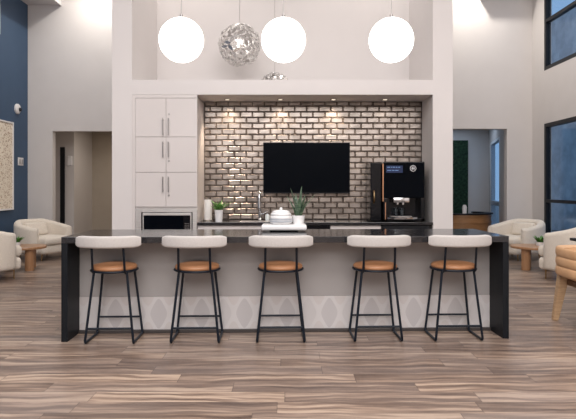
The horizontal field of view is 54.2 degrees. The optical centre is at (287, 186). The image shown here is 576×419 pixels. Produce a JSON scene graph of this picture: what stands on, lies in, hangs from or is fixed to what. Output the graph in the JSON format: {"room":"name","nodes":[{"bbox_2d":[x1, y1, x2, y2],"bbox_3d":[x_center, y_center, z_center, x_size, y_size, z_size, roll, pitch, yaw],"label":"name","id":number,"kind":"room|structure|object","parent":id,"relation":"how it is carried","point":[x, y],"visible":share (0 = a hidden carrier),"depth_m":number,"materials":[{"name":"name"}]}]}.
{"room":"common room","nodes":[
{"label":"common room","id":0,"kind":"room"},
{"bbox_2d":[0,0,27,232],"bbox_3d":[-5.435,-1.565,3.875,0.150,5.850,15.750,0,0,0],"label":"wall","id":1,"kind":"structure","parent":0,"point":[13,13],"depth_m":11.12,"materials":[{"name":"blue paint"}]},
{"bbox_2d":[0,119,13,210],"bbox_3d":[-5.335,-0.405,10.200,0.050,1.690,1.430,0,0,0],"label":"wall art","id":2,"kind":"object","parent":1,"relation":"attached to","point":[6,127],"visible":1,"depth_m":10.65,"materials":[{"name":"white"}]},
{"bbox_2d":[14,104,21,113],"bbox_3d":[-5.322,-1.545,11.130,0.075,0.200,0.200,0,0,0],"label":"fire alarm","id":3,"kind":"object","parent":1,"relation":"attached to","point":[17,108],"visible":1,"depth_m":11.08,"materials":[{"name":"white plastic"}]},
{"bbox_2d":[18,157,22,165],"bbox_3d":[-5.350,-0.509,11.244,0.020,0.158,0.168,0,0,0],"label":"light switch","id":4,"kind":"object","parent":1,"relation":"attached to","point":[20,160],"visible":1,"depth_m":11.24,"materials":[{"name":"white plastic"}]},
{"bbox_2d":[21,0,58,4],"bbox_3d":[-5.020,-4.120,3.800,0.680,0.740,15.600,0,0,0],"label":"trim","id":5,"kind":"structure","parent":1,"relation":"attached to","point":[28,2],"depth_m":11.44,"materials":[{"name":"white paint"}]},
{"bbox_2d":[56,132,91,234],"bbox_3d":[-5.270,-0.040,13.600,0.660,2.800,1.200,0,0,0],"label":"wall","id":6,"kind":"structure","parent":0,"point":[78,145],"depth_m":13.16,"materials":[{"name":"beige paint"}]},
{"bbox_2d":[60,147,64,223],"bbox_3d":[-5.197,0.220,12.982,0.105,2.280,0.025,0,0,0],"label":"door","id":7,"kind":"structure","parent":6,"relation":"in","point":[62,149],"depth_m":12.97,"materials":[{"name":"black"}]},
{"bbox_2d":[68,156,71,165],"bbox_3d":[-5.027,-0.605,12.985,0.105,0.230,0.030,0,0,0],"label":"wall dispenser","id":8,"kind":"object","parent":6,"relation":"attached to","point":[69,157],"visible":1,"depth_m":12.97,"materials":[{"name":"white plastic"}]},
{"bbox_2d":[92,132,111,229],"bbox_3d":[-3.570,-0.040,13.025,2.740,2.800,2.550,0,0,0],"label":"wall","id":9,"kind":"structure","parent":0,"point":[101,141],"depth_m":14.20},
{"bbox_2d":[28,0,531,220],"bbox_3d":[-0.165,-1.565,11.675,10.390,5.850,0.150,0,0,0],"label":"wall","id":10,"kind":"structure","parent":0,"point":[70,44],"depth_m":11.60,"materials":[{"name":"grey paint"}]},
{"bbox_2d":[112,0,452,229],"bbox_3d":[-0.070,-1.565,7.820,4.260,5.850,1.560,0,0,0],"label":"wall","id":11,"kind":"structure","parent":0,"point":[337,61],"depth_m":7.43,"materials":[{"name":"white paint"}]},
{"bbox_2d":[263,142,349,193],"bbox_3d":[0.247,-0.249,7.548,1.156,0.692,0.103,0,0,0],"label":"television","id":12,"kind":"object","parent":11,"relation":"attached to","point":[315,167],"visible":1,"depth_m":7.50,"materials":[{"name":"black"}]},
{"bbox_2d":[204,102,421,219],"bbox_3d":[0.340,-0.359,7.609,2.936,1.588,0.011,0,0,0],"label":"tile backsplash","id":13,"kind":"structure","parent":11,"relation":"attached to","point":[212,109],"depth_m":7.61,"materials":[{"name":"tile"}]},
{"bbox_2d":[0,252,575,418],"bbox_3d":[-0.165,1.410,6.750,10.690,0.100,21.500,0,0,0],"label":"floor","id":14,"kind":"structure","parent":0,"point":[529,374],"depth_m":4.22,"materials":[{"name":"brown wood"}]},
{"bbox_2d":[0,231,21,278],"bbox_3d":[-4.447,0.939,8.270,0.890,0.844,0.825,0,0,35],"label":"armchair","id":15,"kind":"object","parent":14,"relation":"on","point":[9,250],"visible":1,"depth_m":8.12,"materials":[{"name":"beige fabric"}]},
{"bbox_2d":[16,245,21,255],"bbox_3d":[-4.403,0.952,8.333,0.600,0.165,0.670,0,0,35],"label":"seat cushion","id":16,"kind":"object","parent":15,"relation":"on","point":[18,248],"depth_m":8.39,"materials":[{"name":"beige fabric"}]},
{"bbox_2d":[20,244,46,270],"bbox_3d":[-4.380,1.167,9.320,0.720,0.385,0.720,0,0,0],"label":"coffee table","id":17,"kind":"object","parent":14,"relation":"on","point":[30,249],"visible":0.66,"depth_m":9.13,"materials":[{"name":"brown wood"}]},
{"bbox_2d":[16,236,23,245],"bbox_3d":[-4.469,0.889,9.316,0.233,0.170,0.230,0,0,-36],"label":"potted succulent","id":18,"kind":"object","parent":17,"relation":"on","point":[18,239],"visible":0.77,"depth_m":9.32,"materials":[{"name":"green plant"}]},
{"bbox_2d":[14,218,71,260],"bbox_3d":[-4.683,0.990,10.786,0.924,0.741,0.997,0,0,26],"label":"armchair","id":19,"kind":"object","parent":14,"relation":"on","point":[47,232],"visible":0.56,"depth_m":10.55,"materials":[{"name":"beige fabric"}]},
{"bbox_2d":[24,222,47,234],"bbox_3d":[-4.871,0.810,10.878,0.141,0.266,0.470,-16,-7,25],"label":"lumbar pillow","id":20,"kind":"object","parent":19,"relation":"on","point":[42,227],"depth_m":10.89,"materials":[{"name":"beige fabric"}]},
{"bbox_2d":[39,234,68,244],"bbox_3d":[-4.605,1.002,10.748,0.750,0.145,0.672,0,0,26],"label":"seat cushion","id":21,"kind":"object","parent":19,"relation":"on","point":[47,239],"depth_m":10.49,"materials":[{"name":"beige fabric"}]},
{"bbox_2d":[76,236,143,343],"bbox_3d":[-1.547,0.887,4.983,0.558,0.940,0.514,0,0,-2],"label":"bar stool","id":22,"kind":"object","parent":14,"relation":"on","point":[92,242],"visible":1,"depth_m":4.86,"materials":[{"name":"beige leather"}]},
{"bbox_2d":[132,95,203,228],"bbox_3d":[-1.542,0.103,7.312,0.814,2.513,0.616,0,0,0],"label":"tall cabinet","id":23,"kind":"object","parent":14,"relation":"on","point":[168,130],"visible":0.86,"depth_m":7.04,"materials":[{"name":"grey laminate"}]},
{"bbox_2d":[135,209,196,228],"bbox_3d":[-1.522,0.435,7.234,0.767,0.326,0.412,0,0,0],"label":"microwave","id":24,"kind":"object","parent":23,"relation":"in","point":[144,218],"visible":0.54,"depth_m":7.04,"materials":[{"name":"silver metal"}]},
{"bbox_2d":[162,235,226,342],"bbox_3d":[-0.812,0.887,5.005,0.558,0.940,0.514,0,0,-2],"label":"bar stool","id":25,"kind":"object","parent":14,"relation":"on","point":[209,242],"visible":1,"depth_m":4.88,"materials":[{"name":"black"}]},
{"bbox_2d":[249,235,312,341],"bbox_3d":[-0.065,0.887,5.027,0.558,0.940,0.514,0,0,-2],"label":"bar stool","id":26,"kind":"object","parent":14,"relation":"on","point":[279,266],"visible":1,"depth_m":4.89,"materials":[{"name":"black"}]},
{"bbox_2d":[61,229,508,341],"bbox_3d":[-0.016,0.900,5.442,3.975,0.920,0.890,0,0,-2],"label":"kitchen island","id":27,"kind":"object","parent":14,"relation":"on","point":[327,278],"visible":0.88,"depth_m":5.30,"materials":[{"name":"stone"}]},
{"bbox_2d":[61,229,508,242],"bbox_3d":[-0.016,0.468,5.442,3.975,0.055,0.890,0,0,-2],"label":"island countertop","id":28,"kind":"structure","parent":27,"relation":"on","point":[147,235],"depth_m":5.33,"materials":[{"name":"stone"}]},
{"bbox_2d":[261,223,306,230],"bbox_3d":[-0.040,0.406,5.660,0.450,0.068,0.260,0,0,0],"label":"serving tray","id":29,"kind":"object","parent":28,"relation":"on","point":[265,226],"visible":0.98,"depth_m":5.53,"materials":[{"name":"white ceramic"}]},
{"bbox_2d":[270,207,291,224],"bbox_3d":[-0.070,0.287,5.660,0.231,0.168,0.231,0,0,0],"label":"lidded jar","id":30,"kind":"object","parent":29,"relation":"on","point":[278,217],"visible":1,"depth_m":5.57,"materials":[{"name":"white ceramic"}]},
{"bbox_2d":[288,187,312,223],"bbox_3d":[0.121,0.182,5.688,0.238,0.380,0.246,0,0,-41],"label":"snake plant","id":31,"kind":"object","parent":29,"relation":"on","point":[298,218],"visible":1,"depth_m":5.66,"materials":[{"name":"green plant"}]},
{"bbox_2d":[198,225,380,228],"bbox_3d":[0.018,0.917,7.307,2.295,0.885,0.586,0,0,0],"label":"base cabinet","id":32,"kind":"object","parent":14,"relation":"on","point":[199,226],"visible":0.05,"depth_m":7.04,"materials":[{"name":"grey laminate"}]},
{"bbox_2d":[197,220,432,224],"bbox_3d":[0.339,0.457,7.311,2.938,0.034,0.602,0,0,0],"label":"countertop","id":33,"kind":"structure","parent":32,"relation":"on","point":[224,222],"depth_m":7.01,"materials":[{"name":"stone"}]},
{"bbox_2d":[203,198,212,220],"bbox_3d":[-1.045,0.290,7.360,0.130,0.300,0.130,0,0,0],"label":"paper towel roll","id":34,"kind":"object","parent":33,"relation":"on","point":[207,203],"visible":1,"depth_m":7.31,"materials":[{"name":"white paper"}]},
{"bbox_2d":[211,200,230,221],"bbox_3d":[-0.888,0.302,7.190,0.263,0.276,0.327,0,0,-39],"label":"potted herb","id":35,"kind":"object","parent":33,"relation":"on","point":[218,208],"visible":1,"depth_m":7.12,"materials":[{"name":"white ceramic"}]},
{"bbox_2d":[214,210,222,221],"bbox_3d":[-0.880,0.365,7.160,0.110,0.150,0.110,0,0,0],"label":"pot","id":36,"kind":"object","parent":35,"relation":"attached to","point":[218,213],"depth_m":7.12,"materials":[{"name":"white ceramic"}]},
{"bbox_2d":[240,220,269,221],"bbox_3d":[-0.370,0.438,7.240,0.480,0.004,0.220,0,0,0],"label":"sink","id":37,"kind":"object","parent":33,"relation":"in","point":[242,220],"visible":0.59,"depth_m":7.14,"materials":[{"name":"silver metal"}]},
{"bbox_2d":[258,190,266,219],"bbox_3d":[-0.340,0.237,7.335,0.120,0.406,0.231,0,0,0],"label":"kitchen faucet","id":38,"kind":"object","parent":33,"relation":"on","point":[260,213],"visible":0.89,"depth_m":7.40,"materials":[{"name":"silver metal"}]},
{"bbox_2d":[265,211,269,220],"bbox_3d":[-0.270,0.376,7.360,0.060,0.128,0.060,0,0,0],"label":"soap dispenser","id":39,"kind":"object","parent":33,"relation":"on","point":[267,216],"visible":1,"depth_m":7.34,"materials":[{"name":"grey"}]},
{"bbox_2d":[367,162,424,220],"bbox_3d":[1.387,0.055,7.300,0.675,0.750,0.520,0,0,0],"label":"coffee machine","id":40,"kind":"object","parent":33,"relation":"on","point":[390,185],"visible":1,"depth_m":7.10,"materials":[{"name":"black plastic"}]},
{"bbox_2d":[394,208,398,215],"bbox_3d":[1.375,0.317,7.160,0.062,0.100,0.062,0,0,0],"label":"glass cup","id":41,"kind":"object","parent":40,"relation":"on","point":[395,209],"visible":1,"depth_m":7.14,"materials":[{"name":"clear glass"}]},
{"bbox_2d":[400,208,404,215],"bbox_3d":[1.452,0.317,7.160,0.062,0.100,0.062,0,0,0],"label":"glass cup","id":42,"kind":"object","parent":40,"relation":"on","point":[402,210],"visible":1,"depth_m":7.14,"materials":[{"name":"clear glass"}]},
{"bbox_2d":[387,217,417,219],"bbox_3d":[1.445,0.393,7.130,0.408,0.034,0.181,0,0,0],"label":"drip tray","id":43,"kind":"object","parent":40,"relation":"on","point":[388,218],"depth_m":7.05,"materials":[{"name":"silver metal"}]},
{"bbox_2d":[306,225,329,228],"bbox_3d":[0.355,0.860,7.048,0.340,0.760,0.028,0,0,0],"label":"dishwasher","id":44,"kind":"object","parent":32,"relation":"in","point":[308,226],"visible":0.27,"depth_m":7.03,"materials":[{"name":"black metal"}]},
{"bbox_2d":[347,235,410,341],"bbox_3d":[0.790,0.887,5.053,0.558,0.940,0.514,0,0,-2],"label":"bar stool","id":45,"kind":"object","parent":14,"relation":"on","point":[375,266],"visible":1,"depth_m":4.92,"materials":[{"name":"black"}]},
{"bbox_2d":[381,225,429,228],"bbox_3d":[1.478,0.910,7.315,0.605,0.860,0.570,0,0,0],"label":"fridge","id":46,"kind":"object","parent":14,"relation":"on","point":[382,226],"visible":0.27,"depth_m":7.03,"materials":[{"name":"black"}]},
{"bbox_2d":[424,235,491,340],"bbox_3d":[1.502,0.887,5.073,0.558,0.940,0.514,0,0,-2],"label":"bar stool","id":47,"kind":"object","parent":14,"relation":"on","point":[476,241],"visible":1,"depth_m":4.95,"materials":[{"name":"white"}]},
{"bbox_2d":[453,211,492,231],"bbox_3d":[4.060,0.978,13.192,1.479,0.765,1.263,0,0,0],"label":"reception desk","id":48,"kind":"object","parent":14,"relation":"on","point":[478,220],"visible":0.36,"depth_m":12.64,"materials":[{"name":"brown wood"}]},
{"bbox_2d":[462,205,466,212],"bbox_3d":[3.980,0.494,12.700,0.110,0.200,0.110,0,0,0],"label":"ceramic jar","id":49,"kind":"object","parent":48,"relation":"on","point":[464,207],"visible":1,"depth_m":12.66,"materials":[{"name":"white ceramic"}]},
{"bbox_2d":[488,218,544,260],"bbox_3d":[4.352,0.990,10.757,0.924,0.741,0.997,0,0,-28],"label":"armchair","id":50,"kind":"object","parent":14,"relation":"on","point":[519,231],"visible":0.56,"depth_m":10.60,"materials":[{"name":"beige fabric"}]},
{"bbox_2d":[506,234,520,244],"bbox_3d":[4.276,1.002,10.716,0.750,0.145,0.672,0,0,-28],"label":"seat cushion","id":51,"kind":"object","parent":50,"relation":"on","point":[513,238],"depth_m":10.33,"materials":[{"name":"beige fabric"}]},
{"bbox_2d":[512,222,534,234],"bbox_3d":[4.538,0.810,10.855,0.141,0.266,0.470,16,-8,-27],"label":"lumbar pillow","id":52,"kind":"object","parent":50,"relation":"on","point":[517,226],"depth_m":10.86,"materials":[{"name":"beige fabric"}]},
{"bbox_2d":[510,244,544,270],"bbox_3d":[4.080,1.167,9.360,0.720,0.385,0.720,0,0,15],"label":"coffee table","id":53,"kind":"object","parent":14,"relation":"on","point":[526,249],"visible":0.62,"depth_m":9.18,"materials":[{"name":"brown wood"}]},
{"bbox_2d":[534,236,542,245],"bbox_3d":[4.205,0.892,9.381,0.220,0.164,0.274,0,0,28],"label":"potted succulent","id":54,"kind":"object","parent":53,"relation":"on","point":[539,241],"visible":0.81,"depth_m":9.35,"materials":[{"name":"green plant"}]},
{"bbox_2d":[538,227,575,278],"bbox_3d":[4.207,0.939,8.270,0.890,0.844,0.825,0,0,-35],"label":"armchair","id":55,"kind":"object","parent":14,"relation":"on","point":[551,240],"visible":0.6,"depth_m":8.10,"materials":[{"name":"beige fabric"}]},
{"bbox_2d":[538,245,542,255],"bbox_3d":[4.163,0.952,8.333,0.600,0.165,0.670,0,0,-35],"label":"seat cushion","id":56,"kind":"object","parent":55,"relation":"on","point":[540,250],"depth_m":8.39,"materials":[{"name":"beige fabric"}]},
{"bbox_2d":[551,245,575,320],"bbox_3d":[3.024,0.981,5.500,0.665,0.759,0.738,0,0,0],"label":"leather armchair","id":57,"kind":"object","parent":14,"relation":"on","point":[565,259],"visible":1,"depth_m":5.64,"materials":[{"name":"brown leather"}]},
{"bbox_2d":[453,130,488,212],"bbox_3d":[4.000,-0.240,13.425,3.000,3.200,3.350,0,0,0],"label":"wall","id":58,"kind":"structure","parent":0,"point":[478,140],"depth_m":15.00,"materials":[{"name":"grey paint"}]},
{"bbox_2d":[453,140,467,212],"bbox_3d":[3.990,-0.115,14.970,1.580,2.250,0.060,0,0,0],"label":"wall panel","id":59,"kind":"object","parent":58,"relation":"attached to","point":[460,147],"visible":0.24,"depth_m":14.94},
{"bbox_2d":[489,130,503,224],"bbox_3d":[4.997,-0.240,13.361,0.123,3.200,3.352,0,0,14],"label":"wall","id":60,"kind":"structure","parent":0,"point":[493,134],"depth_m":12.50,"materials":[{"name":"grey paint"}]},
{"bbox_2d":[490,136,499,224],"bbox_3d":[5.058,-0.040,13.644,0.100,2.200,2.080,0,0,14],"label":"window","id":61,"kind":"structure","parent":60,"relation":"in","point":[493,202],"depth_m":14.42,"materials":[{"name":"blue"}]},
{"bbox_2d":[532,0,575,231],"bbox_3d":[5.105,-1.565,3.875,0.150,5.850,15.750,0,0,0],"label":"wall","id":62,"kind":"structure","parent":0,"point":[554,88],"depth_m":11.13,"materials":[{"name":"white paint"}]},
{"bbox_2d":[544,116,575,232],"bbox_3d":[5.080,0.000,9.530,0.100,2.480,3.060,0,0,0],"label":"window","id":63,"kind":"structure","parent":62,"relation":"in","point":[547,127],"depth_m":10.98,"materials":[{"name":"black"}]},
{"bbox_2d":[544,0,575,70],"bbox_3d":[5.080,-3.260,9.530,0.100,1.960,3.060,0,0,0],"label":"window","id":64,"kind":"structure","parent":62,"relation":"in","point":[548,18],"depth_m":10.98,"materials":[{"name":"black metal"}]},
{"bbox_3d":[-0.165,-4.540,3.875,10.690,0.100,15.750,0,0,0],"label":"ceiling","id":65,"kind":"structure","parent":0,"visible":0},
{"bbox_2d":[159,0,203,62],"bbox_3d":[-1.022,-2.839,5.400,0.426,3.288,0.426,0,0,0],"label":"globe pendant","id":66,"kind":"object","parent":65,"relation":"hanging from","point":[181,40],"visible":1,"depth_m":5.25,"materials":[{"name":"white glass"}]},
{"bbox_2d":[218,0,260,66],"bbox_3d":[-0.670,-3.076,7.753,0.594,2.828,0.603,0,0,0],"label":"pendant","id":67,"kind":"object","parent":65,"relation":"hanging from","point":[239,44],"visible":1,"depth_m":7.62,"materials":[{"name":"silver metal"}]},
{"bbox_2d":[261,72,287,79],"bbox_3d":[-0.191,-2.826,8.082,0.487,3.329,0.486,0,0,0],"label":"pendant","id":68,"kind":"object","parent":65,"relation":"hanging from","point":[277,76],"visible":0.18,"depth_m":7.96,"materials":[{"name":"silver metal"}]},
{"bbox_2d":[261,0,305,62],"bbox_3d":[-0.043,-2.839,5.400,0.426,3.288,0.426,0,0,0],"label":"globe pendant","id":69,"kind":"object","parent":65,"relation":"hanging from","point":[283,39],"visible":1,"depth_m":5.25,"materials":[{"name":"white glass"}]},
{"bbox_2d":[369,0,413,62],"bbox_3d":[0.990,-2.839,5.400,0.426,3.288,0.426,0,0,0],"label":"globe pendant","id":70,"kind":"object","parent":65,"relation":"hanging from","point":[391,39],"visible":1,"depth_m":5.25,"materials":[{"name":"white glass"}]},
{"label":"outside","id":71,"kind":"structure","parent":0,"visible":0},
{"bbox_2d":[495,205,555,231],"bbox_3d":[22.590,1.530,31.500,34.820,0.100,57.000,0,0,0],"label":"ground","id":72,"kind":"structure","parent":71,"point":[496,207],"depth_m":29.29,"materials":[{"name":"grey"}]},
{"bbox_2d":[552,7,575,230],"bbox_3d":[9.150,-2.090,11.500,0.300,7.100,17.000,0,0,0],"label":"neighbouring building","id":73,"kind":"structure","parent":72,"relation":"on","point":[563,27],"depth_m":18.33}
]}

